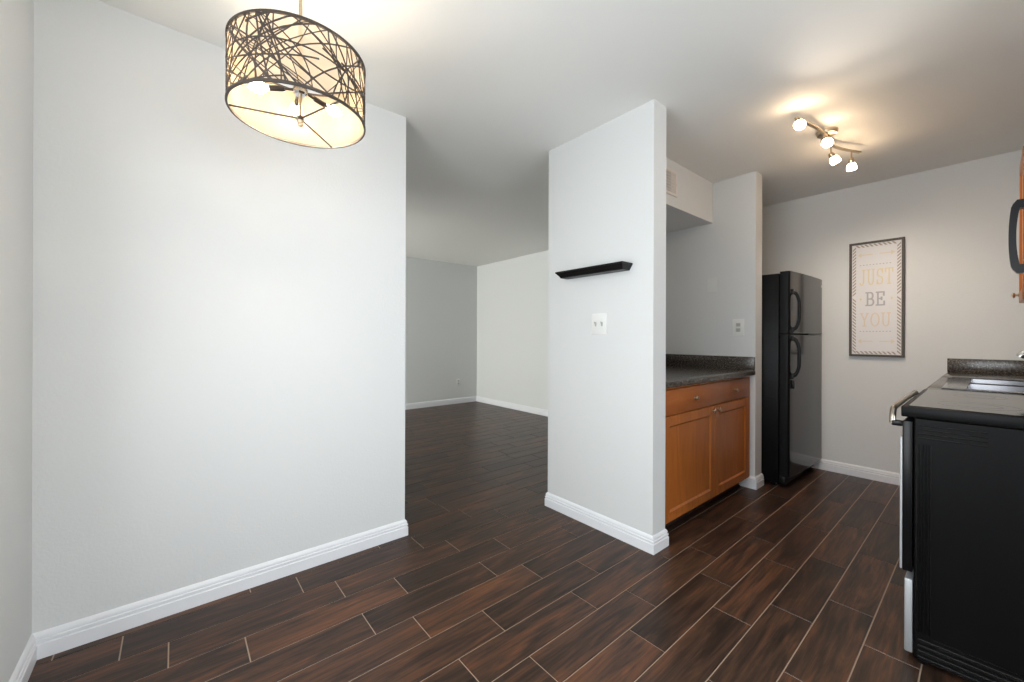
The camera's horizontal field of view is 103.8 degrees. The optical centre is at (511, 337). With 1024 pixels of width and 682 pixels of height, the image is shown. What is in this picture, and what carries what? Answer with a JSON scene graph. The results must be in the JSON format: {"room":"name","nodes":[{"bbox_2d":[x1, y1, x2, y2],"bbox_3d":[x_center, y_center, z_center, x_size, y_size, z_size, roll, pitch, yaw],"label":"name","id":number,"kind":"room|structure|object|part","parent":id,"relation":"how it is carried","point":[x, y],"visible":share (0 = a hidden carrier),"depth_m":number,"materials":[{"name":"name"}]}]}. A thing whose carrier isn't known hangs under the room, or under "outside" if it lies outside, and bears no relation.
{"room":"dining area","nodes":[
{"label":"dining area","id":0,"kind":"room"},
{"bbox_2d":[0,0,33,681],"bbox_3d":[-0.311,-0.064,-0.327,0.120,2.440,4.499,0,0,-40],"label":"wall","id":1,"kind":"structure","parent":0,"point":[16,16],"depth_m":1.28,"materials":[{"name":"white paint"}]},
{"bbox_2d":[9,634,36,681],"bbox_3d":[-0.302,1.110,-0.238,0.015,0.092,4.379,0,0,-40],"label":"baseboard","id":2,"kind":"structure","parent":1,"relation":"attached to","point":[25,665],"depth_m":1.35,"materials":[{"name":"white paint"}]},
{"bbox_2d":[32,0,405,633],"bbox_3d":[-1.784,-0.069,1.452,2.932,2.440,0.120,0,0,-40],"label":"wall","id":3,"kind":"structure","parent":0,"point":[218,372],"depth_m":1.72,"materials":[{"name":"white paint"}]},
{"bbox_2d":[33,519,407,659],"bbox_3d":[-1.199,1.107,1.936,1.436,0.092,0.135,0,0,-40],"label":"baseboard","id":4,"kind":"structure","parent":3,"relation":"attached to","point":[51,641],"depth_m":1.73,"materials":[{"name":"white paint"}]},
{"bbox_2d":[405,257,476,403],"bbox_3d":[-2.920,-0.073,5.455,6.098,2.440,0.120,0,0,-40],"label":"wall","id":5,"kind":"structure","parent":0,"point":[441,307],"depth_m":6.80,"materials":[{"name":"white paint"}]},
{"bbox_2d":[405,396,476,409],"bbox_3d":[-2.927,1.101,5.365,5.978,0.092,0.015,0,0,-40],"label":"baseboard","id":6,"kind":"structure","parent":5,"relation":"attached to","point":[473,398],"depth_m":6.78,"materials":[{"name":"white paint"}]},
{"bbox_2d":[28,401,969,681],"bbox_3d":[-0.230,1.181,2.291,6.600,0.050,8.600,0,0,-40],"label":"floor","id":7,"kind":"structure","parent":0,"point":[801,580],"depth_m":1.78,"materials":[{"name":"brown wood"}]},
{"bbox_2d":[665,376,749,526],"bbox_3d":[1.127,0.725,2.942,1.310,0.872,0.748,0,0,-40],"label":"base cabinet","id":8,"kind":"object","parent":7,"relation":"on","point":[707,425],"visible":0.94,"depth_m":2.59,"materials":[{"name":"brown wood"}]},
{"bbox_3d":[1.098,0.758,2.481,0.531,0.498,0.008,0,0,-40],"label":"panel","id":9,"kind":"part","parent":8,"relation":"part of","materials":[{"name":"brown wood"}]},
{"bbox_3d":[1.100,0.758,2.478,0.639,0.606,0.019,0,0,-40],"label":"door","id":10,"kind":"part","parent":8,"relation":"part of","materials":[{"name":"brown wood"}]},
{"bbox_3d":[1.324,0.374,2.665,1.220,0.142,0.019,0,0,-40],"label":"drawer","id":11,"kind":"part","parent":8,"relation":"part of","materials":[{"name":"brown wood"}]},
{"bbox_3d":[1.332,0.681,2.697,1.310,0.784,0.019,0,0,-40],"label":"frame","id":12,"kind":"part","parent":8,"relation":"part of","materials":[{"name":"brown wood"}]},
{"bbox_2d":[666,354,754,388],"bbox_3d":[1.126,0.218,2.945,1.312,0.140,0.743,0,0,-40],"label":"countertop","id":13,"kind":"structure","parent":8,"relation":"on","point":[681,369],"depth_m":3.12,"materials":[{"name":"black stone"}]},
{"bbox_3d":[1.571,0.759,2.873,0.571,0.606,0.019,0,0,-40],"label":"door","id":14,"kind":"part","parent":8,"relation":"part of","materials":[{"name":"brown wood"}]},
{"bbox_3d":[1.569,0.759,2.876,0.463,0.498,0.008,0,0,-40],"label":"panel","id":15,"kind":"part","parent":8,"relation":"part of","materials":[{"name":"brown wood"}]},
{"bbox_2d":[761,271,821,485],"bbox_3d":[2.176,0.318,3.607,0.794,1.692,0.872,0,0,-40],"label":"refrigerator","id":16,"kind":"object","parent":7,"relation":"on","point":[791,419],"visible":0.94,"depth_m":3.17,"materials":[{"name":"black metal"}]},
{"bbox_3d":[2.175,0.153,3.078,0.034,0.337,0.062,0,0,-40],"label":"handle","id":17,"kind":"part","parent":16,"relation":"part of","materials":[{"name":"black plastic"}]},
{"bbox_3d":[2.177,-0.204,3.078,0.034,0.337,0.062,0,0,-40],"label":"handle","id":18,"kind":"part","parent":16,"relation":"part of","materials":[{"name":"black plastic"}]},
{"bbox_3d":[2.406,0.527,3.333,0.790,1.092,0.094,0,0,-40],"label":"fridge door","id":19,"kind":"part","parent":16,"relation":"part of","materials":[{"name":"black metal"}]},
{"bbox_3d":[2.409,-0.270,3.333,0.790,0.478,0.094,0,0,-40],"label":"freezer door","id":20,"kind":"part","parent":16,"relation":"part of","materials":[{"name":"black metal"}]},
{"bbox_2d":[889,389,1023,681],"bbox_3d":[1.900,0.633,1.467,0.764,1.060,0.682,0,0,-40],"label":"electric range","id":21,"kind":"object","parent":7,"relation":"on","point":[962,453],"visible":1,"depth_m":1.35,"materials":[{"name":"black metal"}]},
{"bbox_3d":[1.688,0.284,1.721,0.747,0.066,0.019,0,0,-40],"label":"handle","id":22,"kind":"part","parent":21,"relation":"part of","materials":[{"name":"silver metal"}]},
{"bbox_3d":[1.713,0.574,1.690,0.748,0.542,0.027,0,0,-40],"label":"oven door","id":23,"kind":"part","parent":21,"relation":"part of","materials":[{"name":"black plastic"}]},
{"bbox_3d":[1.714,1.002,1.688,0.748,0.262,0.022,0,0,-40],"label":"storage drawer","id":24,"kind":"part","parent":21,"relation":"part of","materials":[{"name":"silver metal"}]},
{"bbox_2d":[901,389,1023,429],"bbox_3d":[1.896,0.267,1.473,0.764,0.040,0.599,0,0,-40],"label":"cooktop","id":25,"kind":"object","parent":21,"relation":"in","point":[973,410],"depth_m":1.41,"materials":[{"name":"black ceramic"}]},
{"bbox_3d":[2.821,0.731,2.216,1.602,0.872,0.658,0,0,-40],"label":"cabinet","id":26,"kind":"object","parent":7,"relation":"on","visible":0},
{"bbox_2d":[926,358,1023,395],"bbox_3d":[2.825,0.224,2.214,1.604,0.140,0.655,0,0,-40],"label":"countertop","id":27,"kind":"structure","parent":26,"relation":"on","point":[970,368],"depth_m":2.77,"materials":[{"name":"black stone"}]},
{"bbox_2d":[941,377,1023,393],"bbox_3d":[2.631,0.341,2.040,0.899,0.186,0.572,0,0,-40],"label":"sink","id":28,"kind":"object","parent":27,"relation":"in","point":[955,383],"visible":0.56,"depth_m":2.15,"materials":[{"name":"grey metal"}]},
{"bbox_3d":[2.467,0.342,1.906,0.392,0.183,0.402,0,0,-40],"label":"bowl","id":29,"kind":"part","parent":28,"relation":"part of","materials":[{"name":"grey metal"}]},
{"bbox_3d":[2.791,0.343,2.179,0.392,0.183,0.402,0,0,-40],"label":"bowl","id":30,"kind":"part","parent":28,"relation":"part of","materials":[{"name":"grey metal"}]},
{"bbox_2d":[1016,350,1023,358],"bbox_3d":[2.728,0.105,1.976,0.120,0.288,0.316,0,0,-40],"label":"faucet","id":31,"kind":"object","parent":27,"relation":"on","point":[1020,354],"visible":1,"depth_m":2.05,"materials":[{"name":"silver metal"}]},
{"bbox_2d":[477,250,548,409],"bbox_3d":[0.705,-0.061,5.784,0.120,2.440,4.037,0,0,-40],"label":"wall","id":32,"kind":"structure","parent":0,"point":[512,294],"depth_m":6.50,"materials":[{"name":"white paint"}]},
{"bbox_2d":[476,396,547,416],"bbox_3d":[0.650,1.113,5.740,0.015,0.092,4.037,0,0,-40],"label":"baseboard","id":33,"kind":"structure","parent":32,"relation":"attached to","point":[519,407],"depth_m":6.47,"materials":[{"name":"white paint"}]},
{"bbox_2d":[97,0,1023,266],"bbox_3d":[-0.221,-1.324,2.291,6.600,0.080,8.600,0,0,-40],"label":"ceiling","id":34,"kind":"structure","parent":0,"point":[484,90],"depth_m":2.03,"materials":[{"name":"white paint"}]},
{"bbox_2d":[225,0,365,148],"bbox_3d":[-0.695,-0.988,1.321,0.404,0.594,0.404,0,0,-40],"label":"drum pendant","id":35,"kind":"object","parent":34,"relation":"hanging from","point":[265,49],"visible":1,"depth_m":1.22,"materials":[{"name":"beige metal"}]},
{"bbox_3d":[-0.817,-0.806,1.295,0.063,0.035,0.035,0,0,-3],"label":"bulb","id":36,"kind":"part","parent":35,"relation":"part of","materials":[{"name":"beige glass"}]},
{"bbox_2d":[268,85,292,91],"bbox_3d":[-0.751,-0.809,1.309,0.076,0.019,0.017,0,0,-12],"label":"socket","id":37,"kind":"object","parent":35,"relation":"attached to","point":[270,87],"depth_m":1.30,"materials":[{"name":"brown metal"}]},
{"bbox_3d":[-0.767,-0.806,1.423,0.035,0.035,0.063,0,0,-40],"label":"bulb","id":38,"kind":"part","parent":35,"relation":"part of","materials":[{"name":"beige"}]},
{"bbox_2d":[294,96,297,106],"bbox_3d":[-0.728,-0.809,1.367,0.017,0.019,0.076,0,0,-35],"label":"socket","id":39,"kind":"object","parent":35,"relation":"attached to","point":[296,98],"depth_m":1.37,"materials":[{"name":"brown metal"}]},
{"bbox_3d":[-0.695,-0.985,1.321,0.011,0.551,0.011,0,0,-40],"label":"rod","id":40,"kind":"part","parent":35,"relation":"part of","materials":[{"name":"silver metal"}]},
{"bbox_2d":[308,93,326,106],"bbox_3d":[-0.668,-0.809,1.369,0.017,0.019,0.076,0,0,30],"label":"socket","id":41,"kind":"object","parent":35,"relation":"attached to","point":[314,98],"depth_m":1.37,"materials":[{"name":"brown metal"}]},
{"bbox_3d":[-0.634,-0.806,1.428,0.062,0.035,0.037,0,0,-40],"label":"bulb","id":42,"kind":"part","parent":35,"relation":"part of","materials":[{"name":"beige glass"}]},
{"bbox_2d":[794,116,861,170],"bbox_3d":[1.916,-1.186,2.454,0.884,0.180,0.127,0,0,-35],"label":"track light","id":43,"kind":"object","parent":34,"relation":"attached to","point":[824,134],"visible":1,"depth_m":2.46,"materials":[{"name":"white glass"}]},
{"bbox_3d":[1.583,-1.169,2.213,0.053,0.058,0.058,0,0,23],"label":"lamp shade","id":44,"kind":"part","parent":43,"relation":"part of","materials":[{"name":"white glass"}]},
{"bbox_3d":[1.864,-1.151,2.379,0.053,0.059,0.059,0,0,10],"label":"lamp shade","id":45,"kind":"part","parent":43,"relation":"part of","materials":[{"name":"white glass"}]},
{"bbox_3d":[2.055,-1.125,2.553,0.057,0.059,0.056,0,0,-40],"label":"lamp shade","id":46,"kind":"part","parent":43,"relation":"part of","materials":[{"name":"white glass"}]},
{"bbox_3d":[2.246,-1.126,2.657,0.057,0.057,0.053,0,0,-40],"label":"lamp shade","id":47,"kind":"part","parent":43,"relation":"part of","materials":[{"name":"white glass"}]},
{"bbox_2d":[548,99,666,535],"bbox_3d":[0.554,-0.061,2.504,0.128,2.440,0.793,0,0,-40],"label":"wall","id":48,"kind":"structure","parent":0,"point":[607,393],"depth_m":2.36,"materials":[{"name":"white paint"}]},
{"bbox_2d":[555,261,632,278],"bbox_3d":[0.477,-0.399,2.420,0.098,0.039,0.508,0,0,-40],"label":"wall shelf","id":49,"kind":"object","parent":48,"relation":"attached to","point":[620,266],"visible":1,"depth_m":2.36,"materials":[{"name":"black paint"}]},
{"bbox_2d":[592,313,606,334],"bbox_3d":[0.522,-0.081,2.428,0.018,0.128,0.112,0,0,-40],"label":"light switch","id":50,"kind":"object","parent":48,"relation":"attached to","point":[599,320],"visible":1,"depth_m":2.42,"materials":[{"name":"white plastic"}]},
{"bbox_2d":[545,492,668,554],"bbox_3d":[0.582,1.113,2.531,0.244,0.092,0.823,0,0,-40],"label":"baseboard","id":51,"kind":"structure","parent":48,"relation":"attached to","point":[654,544],"depth_m":2.35,"materials":[{"name":"white paint"}]},
{"bbox_2d":[666,157,712,232],"bbox_3d":[1.026,-1.115,3.070,1.316,0.330,0.420,0,0,-40],"label":"soffit","id":52,"kind":"structure","parent":48,"relation":"attached to","point":[693,204],"depth_m":3.14,"materials":[{"name":"white paint"}]},
{"bbox_2d":[666,166,677,197],"bbox_3d":[1.089,-1.118,2.841,0.315,0.187,0.013,0,0,-40],"label":"air vent","id":53,"kind":"object","parent":52,"relation":"attached to","point":[671,175],"visible":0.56,"depth_m":2.88,"materials":[{"name":"white metal"}]},
{"bbox_2d":[666,171,761,484],"bbox_3d":[1.680,-0.057,3.411,0.131,2.440,0.744,0,0,-40],"label":"wall","id":54,"kind":"structure","parent":0,"point":[699,321],"depth_m":3.26,"materials":[{"name":"white paint"}]},
{"bbox_2d":[666,354,754,369],"bbox_3d":[1.125,0.198,2.946,1.312,0.100,0.741,0,0,-40],"label":"backsplash","id":55,"kind":"structure","parent":54,"relation":"attached to","point":[710,361],"depth_m":3.31,"materials":[{"name":"black stone"}]},
{"bbox_2d":[733,319,743,335],"bbox_3d":[1.787,-0.079,3.174,0.009,0.132,0.084,0,0,-40],"label":"power outlet","id":56,"kind":"object","parent":54,"relation":"attached to","point":[738,324],"visible":1,"depth_m":3.17,"materials":[{"name":"white plastic"}]},
{"bbox_2d":[740,473,763,489],"bbox_3d":[1.840,1.117,3.216,0.161,0.092,0.265,0,0,-40],"label":"baseboard","id":57,"kind":"structure","parent":54,"relation":"attached to","point":[755,483],"depth_m":3.10,"materials":[{"name":"white paint"}]},
{"bbox_2d":[762,150,1023,472],"bbox_3d":[2.964,-0.053,3.394,0.120,2.440,2.529,0,0,-40],"label":"wall","id":58,"kind":"structure","parent":0,"point":[953,220],"depth_m":3.13,"materials":[{"name":"white paint"}]},
{"bbox_2d":[812,459,899,485],"bbox_3d":[2.682,1.120,3.621,0.015,0.092,1.715,0,0,-40],"label":"baseboard","id":59,"kind":"structure","parent":58,"relation":"attached to","point":[828,465],"depth_m":3.35,"materials":[{"name":"white paint"}]},
{"bbox_2d":[849,237,904,357],"bbox_3d":[2.967,-0.315,3.275,0.027,0.945,0.337,0,0,-40],"label":"framed sign","id":60,"kind":"object","parent":58,"relation":"attached to","point":[876,268],"visible":1,"depth_m":3.27,"materials":[{"name":"grey paper"}]},
{"bbox_2d":[947,358,1023,374],"bbox_3d":[2.825,0.204,2.214,1.604,0.100,0.655,0,0,-40],"label":"backsplash","id":61,"kind":"structure","parent":58,"relation":"attached to","point":[982,366],"depth_m":2.82,"materials":[{"name":"black stone"}]},
{"bbox_2d":[1008,199,1023,273],"bbox_3d":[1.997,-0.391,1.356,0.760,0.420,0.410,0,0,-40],"label":"handle","id":62,"kind":"object","parent":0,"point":[1018,268],"visible":1,"depth_m":1.40,"materials":[{"name":"black plastic"}]},
{"bbox_3d":[2.765,-0.054,1.654,2.423,2.440,0.120,0,0,-40],"label":"wall","id":63,"kind":"structure","parent":0,"visible":0},
{"bbox_2d":[1012,146,1023,302],"bbox_3d":[2.774,-0.568,1.985,0.400,0.764,0.376,0,0,-40],"label":"upper cabinet","id":64,"kind":"object","parent":63,"relation":"attached to","point":[1020,295],"visible":1,"depth_m":2.18,"materials":[{"name":"brown wood"}]},
{"bbox_3d":[2.677,-0.568,2.102,0.392,0.756,0.019,0,0,-40],"label":"door","id":65,"kind":"part","parent":64,"relation":"part of","materials":[{"name":"brown wood"}]}
]}

